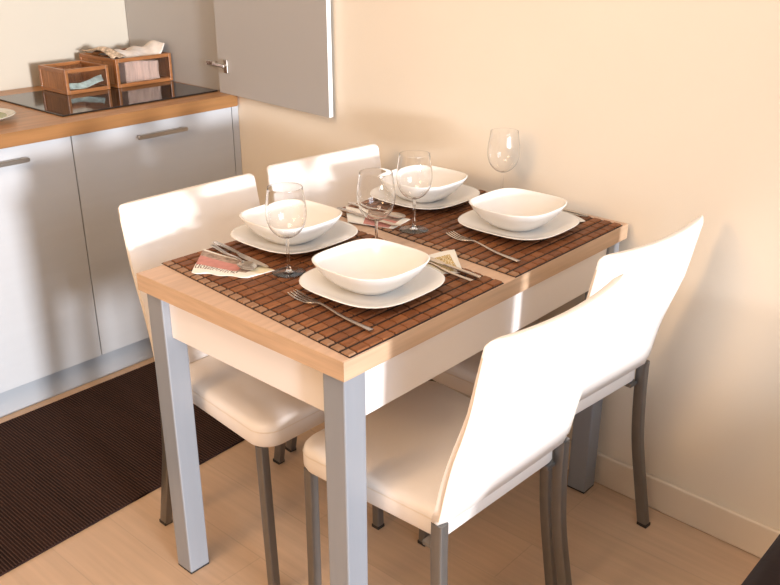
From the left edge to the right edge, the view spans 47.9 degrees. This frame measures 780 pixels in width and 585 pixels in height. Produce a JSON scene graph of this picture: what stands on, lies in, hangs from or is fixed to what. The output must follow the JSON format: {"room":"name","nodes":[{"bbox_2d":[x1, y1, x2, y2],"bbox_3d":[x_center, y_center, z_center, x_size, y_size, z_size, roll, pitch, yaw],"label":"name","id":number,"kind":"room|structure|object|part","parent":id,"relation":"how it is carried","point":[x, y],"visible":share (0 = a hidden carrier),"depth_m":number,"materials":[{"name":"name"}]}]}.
{"room":"dining room","nodes":[
{"label":"dining room","id":0,"kind":"room"},
{"bbox_2d":[0,0,129,90],"bbox_3d":[-2.237,-0.706,2.105,0.100,2.500,3.900,19,29,38],"label":"wall","id":1,"kind":"structure","parent":0,"point":[33,33],"depth_m":3.16,"materials":[{"name":"paint"}]},
{"bbox_2d":[0,357,760,584],"bbox_3d":[-0.416,1.132,1.034,5.080,0.060,4.000,19,29,38],"label":"floor","id":2,"kind":"structure","parent":0,"point":[501,544],"depth_m":2.17,"materials":[{"name":"brown wood"}]},
{"bbox_2d":[0,137,100,392],"bbox_3d":[-1.355,-0.138,2.778,0.669,0.734,0.512,19,29,38],"label":"base cabinet","id":3,"kind":"object","parent":2,"relation":"on","point":[48,322],"visible":0.91,"depth_m":2.66,"materials":[{"name":"grey laminate"}]},
{"bbox_3d":[-1.104,-0.357,2.465,0.024,0.013,0.190,19,29,38],"label":"handle","id":4,"kind":"part","parent":3,"relation":"part of","materials":[{"name":"silver metal"}]},
{"bbox_2d":[0,337,153,417],"bbox_3d":[-0.939,0.224,2.994,0.016,0.097,1.136,19,29,38],"label":"plinth","id":5,"kind":"object","parent":2,"relation":"on","point":[29,394],"visible":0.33,"depth_m":2.88,"materials":[{"name":"silver metal"}]},
{"bbox_2d":[0,362,244,575],"bbox_3d":[-1.140,0.584,2.252,0.702,0.007,2.022,19,29,38],"label":"floor mat","id":6,"kind":"object","parent":2,"relation":"on","point":[68,464],"visible":0.62,"depth_m":2.51,"materials":[{"name":"brown"}]},
{"bbox_2d":[70,106,241,354],"bbox_3d":[-0.971,-0.303,3.173,0.669,0.734,0.634,19,29,38],"label":"base cabinet","id":7,"kind":"object","parent":2,"relation":"on","point":[115,167],"depth_m":2.86,"materials":[{"name":"grey laminate"}]},
{"bbox_2d":[0,81,237,148],"bbox_3d":[-1.146,-0.588,2.849,0.665,0.041,1.180,19,29,38],"label":"countertop","id":8,"kind":"structure","parent":7,"relation":"on","point":[27,125],"depth_m":2.71,"materials":[{"name":"brown wood"}]},
{"bbox_2d":[0,108,15,119],"bbox_3d":[-1.223,-0.512,2.588,0.227,0.021,0.227,19,29,38],"label":"serving dish","id":9,"kind":"object","parent":8,"relation":"on","point":[4,113],"visible":1,"depth_m":2.64,"materials":[{"name":"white ceramic"}]},
{"bbox_2d":[0,81,217,116],"bbox_3d":[-0.963,-0.677,3.000,0.450,0.005,0.587,19,29,38],"label":"cooktop","id":10,"kind":"object","parent":8,"relation":"in","point":[58,104],"visible":0.69,"depth_m":2.93,"materials":[{"name":"black glass"}]},
{"bbox_2d":[38,60,110,94],"bbox_3d":[-1.099,-0.750,3.060,0.178,0.083,0.164,19,29,38],"label":"storage box","id":11,"kind":"object","parent":10,"relation":"on","point":[79,76],"visible":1,"depth_m":3.02,"materials":[{"name":"brown wood"}]},
{"bbox_3d":[-1.036,-0.728,3.008,0.002,0.057,0.142,19,29,38],"label":"pane","id":12,"kind":"part","parent":11,"relation":"part of","materials":[{"name":"clear glass"}]},
{"bbox_2d":[79,48,172,87],"bbox_3d":[-0.967,-0.828,3.224,0.241,0.099,0.230,19,29,38],"label":"storage box","id":13,"kind":"object","parent":10,"relation":"on","point":[155,68],"visible":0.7,"depth_m":3.14,"materials":[{"name":"brown wood"}]},
{"bbox_2d":[83,46,125,58],"bbox_3d":[-1.024,-0.864,3.141,0.200,0.030,0.055,19,29,38],"label":"crumpled cloth","id":14,"kind":"object","parent":13,"relation":"on","point":[111,53],"visible":1,"depth_m":3.11,"materials":[{"name":"beige fabric"}]},
{"bbox_2d":[99,40,163,57],"bbox_3d":[-0.946,-0.891,3.214,0.201,0.053,0.154,19,29,38],"label":"crumpled cloth","id":15,"kind":"object","parent":13,"relation":"on","point":[152,47],"visible":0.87,"depth_m":3.20,"materials":[{"name":"white fabric"}]},
{"bbox_3d":[-0.881,-0.798,3.153,0.002,0.073,0.208,19,29,38],"label":"pane","id":16,"kind":"part","parent":13,"relation":"part of","materials":[{"name":"clear glass"}]},
{"bbox_3d":[-0.737,-0.516,2.843,0.024,0.013,0.190,19,29,38],"label":"handle","id":17,"kind":"part","parent":7,"relation":"part of","materials":[{"name":"silver metal"}]},
{"bbox_3d":[-0.549,-0.315,3.199,0.029,0.734,0.027,19,29,38],"label":"filler strip","id":18,"kind":"part","parent":7,"relation":"part of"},
{"bbox_2d":[118,173,383,584],"bbox_3d":[-0.312,0.198,2.101,0.506,0.836,0.398,20,30,39],"label":"dining chair","id":19,"kind":"object","parent":2,"relation":"on","point":[158,229],"visible":0.51,"depth_m":2.00,"materials":[{"name":"cream white leather"},{"name":"grey metal"}]},
{"bbox_3d":[-0.552,0.384,2.148,0.080,0.449,0.025,15,27,31],"label":"leg","id":20,"kind":"part","parent":19,"relation":"part of","materials":[{"name":"grey metal"}]},
{"bbox_3d":[-0.445,-0.059,2.128,0.144,0.384,0.382,20,30,39],"label":"backrest","id":21,"kind":"part","parent":19,"relation":"part of","materials":[{"name":"white leather"}]},
{"bbox_3d":[-0.265,0.204,2.056,0.374,0.061,0.380,20,30,39],"label":"seat","id":22,"kind":"part","parent":19,"relation":"part of","materials":[{"name":"white leather"}]},
{"bbox_3d":[-0.267,0.504,1.929,0.030,0.394,0.026,20,30,39],"label":"leg","id":23,"kind":"part","parent":19,"relation":"part of","materials":[{"name":"grey metal"}]},
{"bbox_3d":[-0.299,0.280,2.397,0.025,0.449,0.080,-17,28,-35],"label":"leg","id":24,"kind":"part","parent":19,"relation":"part of","materials":[{"name":"grey metal"}]},
{"bbox_3d":[-0.032,0.406,2.160,0.030,0.394,0.026,20,30,39],"label":"leg","id":25,"kind":"part","parent":19,"relation":"part of","materials":[{"name":"grey metal"}]},
{"bbox_2d":[266,144,389,513],"bbox_3d":[-0.028,0.075,2.393,0.398,0.836,0.506,-20,30,-38],"label":"dining chair","id":26,"kind":"object","parent":2,"relation":"on","point":[331,178],"visible":0.09,"depth_m":2.42,"materials":[{"name":"cream leather upholstery"},{"name":"grey metal"}]},
{"bbox_3d":[-0.269,0.254,2.458,0.080,0.449,0.025,17,28,35],"label":"leg","id":27,"kind":"part","parent":26,"relation":"part of","materials":[{"name":"grey metal"}]},
{"bbox_3d":[-0.150,-0.185,2.429,0.382,0.384,0.144,-20,30,-38],"label":"backrest","id":28,"kind":"part","parent":26,"relation":"part of","materials":[{"name":"white plastic"}]},
{"bbox_2d":[136,189,627,584],"bbox_3d":[0.025,0.243,2.104,0.600,0.750,0.970,19,29,38],"label":"dining table","id":29,"kind":"object","parent":2,"relation":"on","point":[183,311],"visible":0.58,"depth_m":1.71,"materials":[{"name":"brown wood"}]},
{"bbox_3d":[-0.470,0.320,1.965,0.053,0.708,0.053,19,29,38],"label":"leg","id":30,"kind":"part","parent":29,"relation":"part of","materials":[{"name":"silver metal"}]},
{"bbox_2d":[162,230,503,357],"bbox_3d":[-0.126,-0.042,1.809,0.604,0.004,0.495,19,29,38],"label":"place mat","id":31,"kind":"object","parent":29,"relation":"on","point":[266,294],"visible":0.54,"depth_m":1.66,"materials":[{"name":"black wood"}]},
{"bbox_2d":[192,249,273,277],"bbox_3d":[-0.355,-0.054,1.827,0.213,0.003,0.110,16,28,33],"label":"paper napkin","id":32,"kind":"object","parent":31,"relation":"on","point":[209,262],"visible":0.94,"depth_m":1.82,"materials":[{"name":"white"}]},
{"bbox_2d":[210,244,256,269],"bbox_3d":[-0.334,-0.076,1.862,0.037,0.010,0.186,-16,28,-34],"label":"spoon","id":33,"kind":"object","parent":32,"relation":"on","point":[247,265],"visible":1,"depth_m":1.83,"materials":[{"name":"silver metal"}]},
{"bbox_3d":[-0.348,-0.084,1.879,0.010,0.008,0.138,-16,28,-34],"label":"handle","id":34,"kind":"part","parent":33,"relation":"part of","materials":[{"name":"silver metal"}]},
{"bbox_2d":[237,261,256,269],"bbox_3d":[-0.294,-0.054,1.813,0.037,0.006,0.052,-16,28,-34],"label":"bowl","id":35,"kind":"object","parent":33,"relation":"on","point":[247,265],"depth_m":1.82,"materials":[{"name":"silver metal"}]},
{"bbox_2d":[213,241,268,266],"bbox_3d":[-0.323,-0.082,1.879,0.016,0.007,0.210,-19,29,-38],"label":"knife","id":36,"kind":"object","parent":32,"relation":"on","point":[217,243],"visible":1,"depth_m":1.88,"materials":[{"name":"silver metal"}]},
{"bbox_3d":[-0.358,-0.098,1.918,0.010,0.007,0.100,-19,30,-38],"label":"handle","id":37,"kind":"part","parent":36,"relation":"part of","materials":[{"name":"silver metal"}]},
{"bbox_3d":[-0.290,-0.068,1.844,0.015,0.001,0.111,-19,30,-38],"label":"blade","id":38,"kind":"part","parent":36,"relation":"part of","materials":[{"name":"silver metal"}]},
{"bbox_2d":[265,182,306,277],"bbox_3d":[-0.207,-0.124,1.767,0.082,0.180,0.082,19,29,38],"label":"wine glass","id":39,"kind":"object","parent":31,"relation":"on","point":[285,205],"visible":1,"depth_m":1.73,"materials":[{"name":"clear glass"}]},
{"bbox_2d":[265,182,306,238],"bbox_3d":[-0.207,-0.159,1.752,0.082,0.106,0.082,19,29,38],"label":"bowl","id":40,"kind":"object","parent":39,"relation":"on","point":[285,205],"depth_m":1.72,"materials":[{"name":"clear glass"}]},
{"bbox_3d":[-0.207,-0.078,1.786,0.012,0.070,0.012,19,29,38],"label":"stem","id":41,"kind":"part","parent":39,"relation":"part of","materials":[{"name":"clear glass"}]},
{"bbox_2d":[231,220,357,253],"bbox_3d":[-0.214,-0.128,1.979,0.252,0.021,0.252,19,29,38],"label":"dinner plate","id":42,"kind":"object","parent":31,"relation":"on","point":[341,231],"visible":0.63,"depth_m":1.96,"materials":[{"name":"white ceramic"}]},
{"bbox_2d":[239,200,341,244],"bbox_3d":[-0.221,-0.149,1.967,0.200,0.059,0.200,19,29,38],"label":"soup bowl","id":43,"kind":"object","parent":42,"relation":"on","point":[321,218],"visible":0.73,"depth_m":1.97,"materials":[{"name":"white ceramic"}]},
{"bbox_2d":[287,289,373,331],"bbox_3d":[-0.111,0.031,1.614,0.026,0.009,0.234,-19,30,-38],"label":"fork","id":44,"kind":"object","parent":31,"relation":"on","point":[310,300],"visible":1,"depth_m":1.63,"materials":[{"name":"silver metal"}]},
{"bbox_3d":[-0.086,0.042,1.589,0.012,0.008,0.160,-19,30,-38],"label":"handle","id":45,"kind":"part","parent":44,"relation":"part of","materials":[{"name":"silver metal"}]},
{"bbox_2d":[299,265,444,308],"bbox_3d":[-0.035,-0.018,1.718,0.252,0.021,0.252,19,29,38],"label":"dinner plate","id":46,"kind":"object","parent":31,"relation":"on","point":[429,278],"visible":0.61,"depth_m":1.69,"materials":[{"name":"white ceramic"}]},
{"bbox_2d":[311,238,429,294],"bbox_3d":[-0.037,-0.040,1.708,0.200,0.059,0.200,19,29,38],"label":"soup bowl","id":47,"kind":"object","parent":46,"relation":"on","point":[369,266],"visible":1,"depth_m":1.75,"materials":[{"name":"white ceramic"}]},
{"bbox_2d":[357,168,395,238],"bbox_3d":[-0.029,-0.168,1.871,0.082,0.180,0.082,19,29,38],"label":"wine glass","id":48,"kind":"object","parent":31,"relation":"on","point":[376,195],"visible":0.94,"depth_m":1.83,"materials":[{"name":"clear glass"}]},
{"bbox_3d":[-0.029,-0.121,1.891,0.012,0.070,0.012,19,29,38],"label":"stem","id":49,"kind":"part","parent":48,"relation":"part of","materials":[{"name":"clear glass"}]},
{"bbox_2d":[427,249,461,273],"bbox_3d":[0.125,-0.063,1.849,0.112,0.003,0.122,-13,26,-29],"label":"paper napkin","id":50,"kind":"object","parent":31,"relation":"on","point":[449,257],"visible":0.54,"depth_m":1.86,"materials":[{"name":"white paper"}]},
{"bbox_2d":[430,257,481,278],"bbox_3d":[0.112,-0.060,1.826,0.016,0.007,0.210,-20,30,-39],"label":"knife","id":51,"kind":"object","parent":50,"relation":"on","point":[468,273],"visible":0.89,"depth_m":1.79,"materials":[{"name":"silver metal"}]},
{"bbox_3d":[0.078,-0.074,1.859,0.015,0.001,0.111,-20,30,-39],"label":"blade","id":52,"kind":"part","parent":51,"relation":"part of","materials":[{"name":"silver metal"}]},
{"bbox_3d":[0.147,-0.043,1.787,0.011,0.007,0.100,-20,30,-39],"label":"handle","id":53,"kind":"part","parent":51,"relation":"part of","materials":[{"name":"silver metal"}]},
{"bbox_2d":[428,262,473,281],"bbox_3d":[0.101,-0.051,1.800,0.037,0.010,0.186,-19,29,-38],"label":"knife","id":54,"kind":"object","parent":31,"relation":"on","point":[431,263],"visible":0.44,"depth_m":1.77,"materials":[{"name":"silver metal"}]},
{"bbox_3d":[-0.079,0.456,1.642,0.053,0.708,0.053,19,29,38],"label":"leg","id":55,"kind":"part","parent":29,"relation":"part of","materials":[{"name":"silver metal"}]},
{"bbox_2d":[341,190,622,277],"bbox_3d":[0.189,-0.176,2.127,0.596,0.004,0.465,19,29,38],"label":"place mat","id":56,"kind":"object","parent":29,"relation":"on","point":[532,254],"visible":0.42,"depth_m":1.98,"materials":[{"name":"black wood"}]},
{"bbox_2d":[346,206,409,228],"bbox_3d":[-0.057,-0.182,2.131,0.198,0.003,0.098,14,27,31],"label":"paper napkin","id":57,"kind":"object","parent":56,"relation":"on","point":[352,218],"visible":0.62,"depth_m":2.11,"materials":[{"name":"white paper"}]},
{"bbox_2d":[337,207,400,225],"bbox_3d":[-0.054,-0.181,2.115,0.210,0.007,0.016,19,29,38],"label":"knife","id":58,"kind":"object","parent":57,"relation":"on","point":[339,208],"visible":0.66,"depth_m":2.13,"materials":[{"name":"silver metal"}]},
{"bbox_3d":[-0.093,-0.196,2.151,0.100,0.007,0.010,19,29,38],"label":"handle","id":59,"kind":"part","parent":58,"relation":"part of","materials":[{"name":"silver metal"}]},
{"bbox_3d":[-0.017,-0.169,2.085,0.111,0.001,0.015,19,29,38],"label":"blade","id":60,"kind":"part","parent":58,"relation":"part of","materials":[{"name":"silver metal"}]},
{"bbox_2d":[348,202,405,217],"bbox_3d":[-0.034,-0.204,2.165,0.186,0.010,0.037,19,29,38],"label":"spoon","id":61,"kind":"object","parent":57,"relation":"on","point":[392,214],"visible":0.54,"depth_m":2.13,"materials":[{"name":"silver metal"}]},
{"bbox_2d":[389,212,405,217],"bbox_3d":[0.016,-0.185,2.125,0.052,0.006,0.037,19,29,38],"label":"bowl","id":62,"kind":"object","parent":61,"relation":"on","point":[393,214],"depth_m":2.13,"materials":[{"name":"silver metal"}]},
{"bbox_2d":[396,150,432,233],"bbox_3d":[0.056,-0.230,2.016,0.082,0.180,0.082,19,29,38],"label":"wine glass","id":63,"kind":"object","parent":56,"relation":"on","point":[414,175],"visible":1,"depth_m":1.98,"materials":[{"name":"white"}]},
{"bbox_3d":[0.056,-0.183,2.036,0.012,0.070,0.012,19,29,38],"label":"stem","id":64,"kind":"part","parent":63,"relation":"part of","materials":[{"name":"clear glass"}]},
{"bbox_2d":[396,150,432,199],"bbox_3d":[0.056,-0.264,2.002,0.082,0.106,0.082,19,29,38],"label":"bowl","id":65,"kind":"object","parent":63,"relation":"on","point":[414,175],"depth_m":1.97,"materials":[{"name":"clear glass"}]},
{"bbox_2d":[395,184,479,209],"bbox_3d":[0.089,-0.248,2.265,0.252,0.021,0.252,19,29,38],"label":"dinner plate","id":66,"kind":"object","parent":56,"relation":"on","point":[464,193],"visible":0.44,"depth_m":2.24,"materials":[{"name":"white ceramic"}]},
{"bbox_2d":[392,166,467,202],"bbox_3d":[0.084,-0.272,2.259,0.200,0.059,0.200,19,29,38],"label":"soup bowl","id":67,"kind":"object","parent":66,"relation":"on","point":[445,182],"visible":0.61,"depth_m":2.24,"materials":[{"name":"white ceramic"}]},
{"bbox_2d":[446,231,520,262],"bbox_3d":[0.204,-0.102,1.932,0.025,0.009,0.230,-16,27,-33],"label":"fork","id":68,"kind":"object","parent":56,"relation":"on","point":[462,238],"visible":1,"depth_m":1.95,"materials":[{"name":"silver metal"}]},
{"bbox_3d":[0.225,-0.091,1.905,0.012,0.008,0.157,-16,27,-33],"label":"handle","id":69,"kind":"part","parent":68,"relation":"part of","materials":[{"name":"silver metal"}]},
{"bbox_2d":[487,128,519,188],"bbox_3d":[0.287,-0.321,2.233,0.082,0.180,0.082,19,29,38],"label":"wine glass","id":70,"kind":"object","parent":56,"relation":"on","point":[503,150],"visible":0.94,"depth_m":2.19,"materials":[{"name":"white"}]},
{"bbox_3d":[0.287,-0.274,2.253,0.012,0.070,0.012,19,29,38],"label":"stem","id":71,"kind":"part","parent":70,"relation":"part of","materials":[{"name":"clear glass"}]},
{"bbox_2d":[458,210,579,239],"bbox_3d":[0.301,-0.161,2.058,0.252,0.021,0.252,19,29,38],"label":"dinner plate","id":72,"kind":"object","parent":56,"relation":"on","point":[564,221],"visible":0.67,"depth_m":2.04,"materials":[{"name":"white ceramic"}]},
{"bbox_2d":[469,188,566,231],"bbox_3d":[0.297,-0.184,2.051,0.200,0.059,0.200,19,29,38],"label":"soup bowl","id":73,"kind":"object","parent":72,"relation":"on","point":[509,209],"visible":1,"depth_m":2.09,"materials":[{"name":"white ceramic"}]},
{"bbox_3d":[0.432,-0.191,2.153,0.122,0.003,0.072,19,29,38],"label":"paper napkin","id":74,"kind":"object","parent":56,"relation":"on","visible":0},
{"bbox_2d":[562,209,588,216],"bbox_3d":[0.407,-0.213,2.191,0.016,0.007,0.210,-21,30,-40],"label":"knife","id":75,"kind":"object","parent":74,"relation":"on","point":[564,210],"visible":0.49,"depth_m":2.14,"materials":[{"name":"silver metal"}]},
{"bbox_3d":[0.519,0.197,2.256,0.053,0.708,0.053,19,29,38],"label":"leg","id":76,"kind":"part","parent":29,"relation":"part of","materials":[{"name":"silver metal"}]},
{"bbox_2d":[302,274,624,584],"bbox_3d":[0.124,0.345,1.751,0.506,0.836,0.418,20,30,40],"label":"dining chair","id":77,"kind":"object","parent":2,"relation":"on","point":[437,456],"visible":0.98,"depth_m":1.59,"materials":[{"name":"white leather"}]},
{"bbox_3d":[-0.162,0.534,1.857,0.030,0.394,0.027,20,30,40],"label":"leg","id":78,"kind":"part","parent":77,"relation":"part of","materials":[{"name":"grey metal"}]},
{"bbox_3d":[0.089,0.433,2.097,0.030,0.394,0.027,20,30,40],"label":"leg","id":79,"kind":"part","parent":77,"relation":"part of","materials":[{"name":"grey metal"}]},
{"bbox_3d":[0.077,0.317,1.788,0.374,0.061,0.399,20,30,40],"label":"seat","id":80,"kind":"part","parent":77,"relation":"part of","materials":[{"name":"white leather"}]},
{"bbox_3d":[0.102,0.616,1.597,0.026,0.449,0.080,-16,28,-34],"label":"leg","id":81,"kind":"part","parent":77,"relation":"part of","materials":[{"name":"grey metal"}]},
{"bbox_3d":[0.101,0.361,1.775,0.306,0.011,0.378,20,30,40],"label":"seat frame","id":82,"kind":"part","parent":77,"relation":"part of","materials":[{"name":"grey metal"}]},
{"bbox_3d":[0.255,0.185,1.547,0.144,0.384,0.401,20,30,40],"label":"backrest","id":83,"kind":"part","parent":77,"relation":"part of","materials":[{"name":"white"}]},
{"bbox_3d":[0.371,0.507,1.854,0.080,0.449,0.026,15,27,32],"label":"leg","id":84,"kind":"part","parent":77,"relation":"part of","materials":[{"name":"grey metal"}]},
{"bbox_2d":[429,215,702,584],"bbox_3d":[0.384,0.205,2.083,0.398,0.836,0.506,-20,30,-39],"label":"dining chair","id":85,"kind":"object","parent":2,"relation":"on","point":[654,272],"visible":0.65,"depth_m":1.92,"materials":[{"name":"white"}]},
{"bbox_3d":[0.340,0.176,2.122,0.380,0.061,0.374,-20,30,-39],"label":"seat","id":86,"kind":"part","parent":85,"relation":"part of","materials":[{"name":"white"}]},
{"bbox_3d":[0.355,0.473,1.936,0.025,0.449,0.080,-15,27,-31],"label":"leg","id":87,"kind":"part","parent":85,"relation":"part of","materials":[{"name":"grey metal"}]},
{"bbox_3d":[0.362,0.221,2.109,0.360,0.011,0.306,-20,30,-39],"label":"seat frame","id":88,"kind":"part","parent":85,"relation":"part of","materials":[{"name":"grey metal"}]},
{"bbox_3d":[0.625,0.375,2.169,0.080,0.449,0.025,17,28,35],"label":"leg","id":89,"kind":"part","parent":85,"relation":"part of","materials":[{"name":"grey metal"}]},
{"bbox_3d":[0.508,0.048,1.873,0.382,0.384,0.144,-20,30,-39],"label":"backrest","id":90,"kind":"part","parent":85,"relation":"part of","materials":[{"name":"white"}]},
{"bbox_2d":[741,534,779,584],"bbox_3d":[1.233,0.696,1.141,1.412,0.660,0.840,19,29,38],"label":"sofa","id":91,"kind":"object","parent":2,"relation":"on","point":[766,571],"visible":1,"depth_m":1.33,"materials":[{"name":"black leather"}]},
{"bbox_2d":[238,0,779,530],"bbox_3d":[0.821,-0.583,1.810,4.880,2.500,0.292,19,29,38],"label":"wall","id":92,"kind":"structure","parent":0,"point":[654,117],"depth_m":2.11,"materials":[{"name":"beige paint"}]},
{"bbox_2d":[125,0,332,117],"bbox_3d":[-0.599,-1.241,2.846,1.146,1.189,0.047,21,31,40],"label":"upper cabinet","id":93,"kind":"object","parent":92,"relation":"attached to","point":[275,52],"visible":0.99,"depth_m":2.88,"materials":[{"name":"grey laminate"}]},
{"bbox_3d":[-0.793,-1.327,3.035,0.577,1.177,0.015,20,30,39],"label":"panel","id":94,"kind":"part","parent":93,"relation":"part of","materials":[{"name":"grey laminate"}]},
{"bbox_3d":[-0.596,-0.787,3.031,0.021,0.016,0.135,-16,27,-33],"label":"hinge arm","id":95,"kind":"part","parent":93,"relation":"part of","materials":[{"name":"silver metal"}]},
{"bbox_3d":[-0.555,-0.766,2.977,0.020,0.046,0.009,19,29,38],"label":"hinge plate","id":96,"kind":"part","parent":93,"relation":"part of","materials":[{"name":"silver metal"}]},
{"bbox_3d":[-0.382,-1.161,2.655,0.546,1.189,0.017,20,30,39],"label":"door","id":97,"kind":"part","parent":93,"relation":"part of","materials":[{"name":"grey laminate"}]},
{"bbox_2d":[447,386,779,557],"bbox_3d":[0.999,0.636,2.018,4.242,0.092,0.012,20,30,39],"label":"baseboard","id":98,"kind":"structure","parent":92,"relation":"attached to","point":[754,537],"depth_m":2.22,"materials":[{"name":"beige paint"}]}
]}

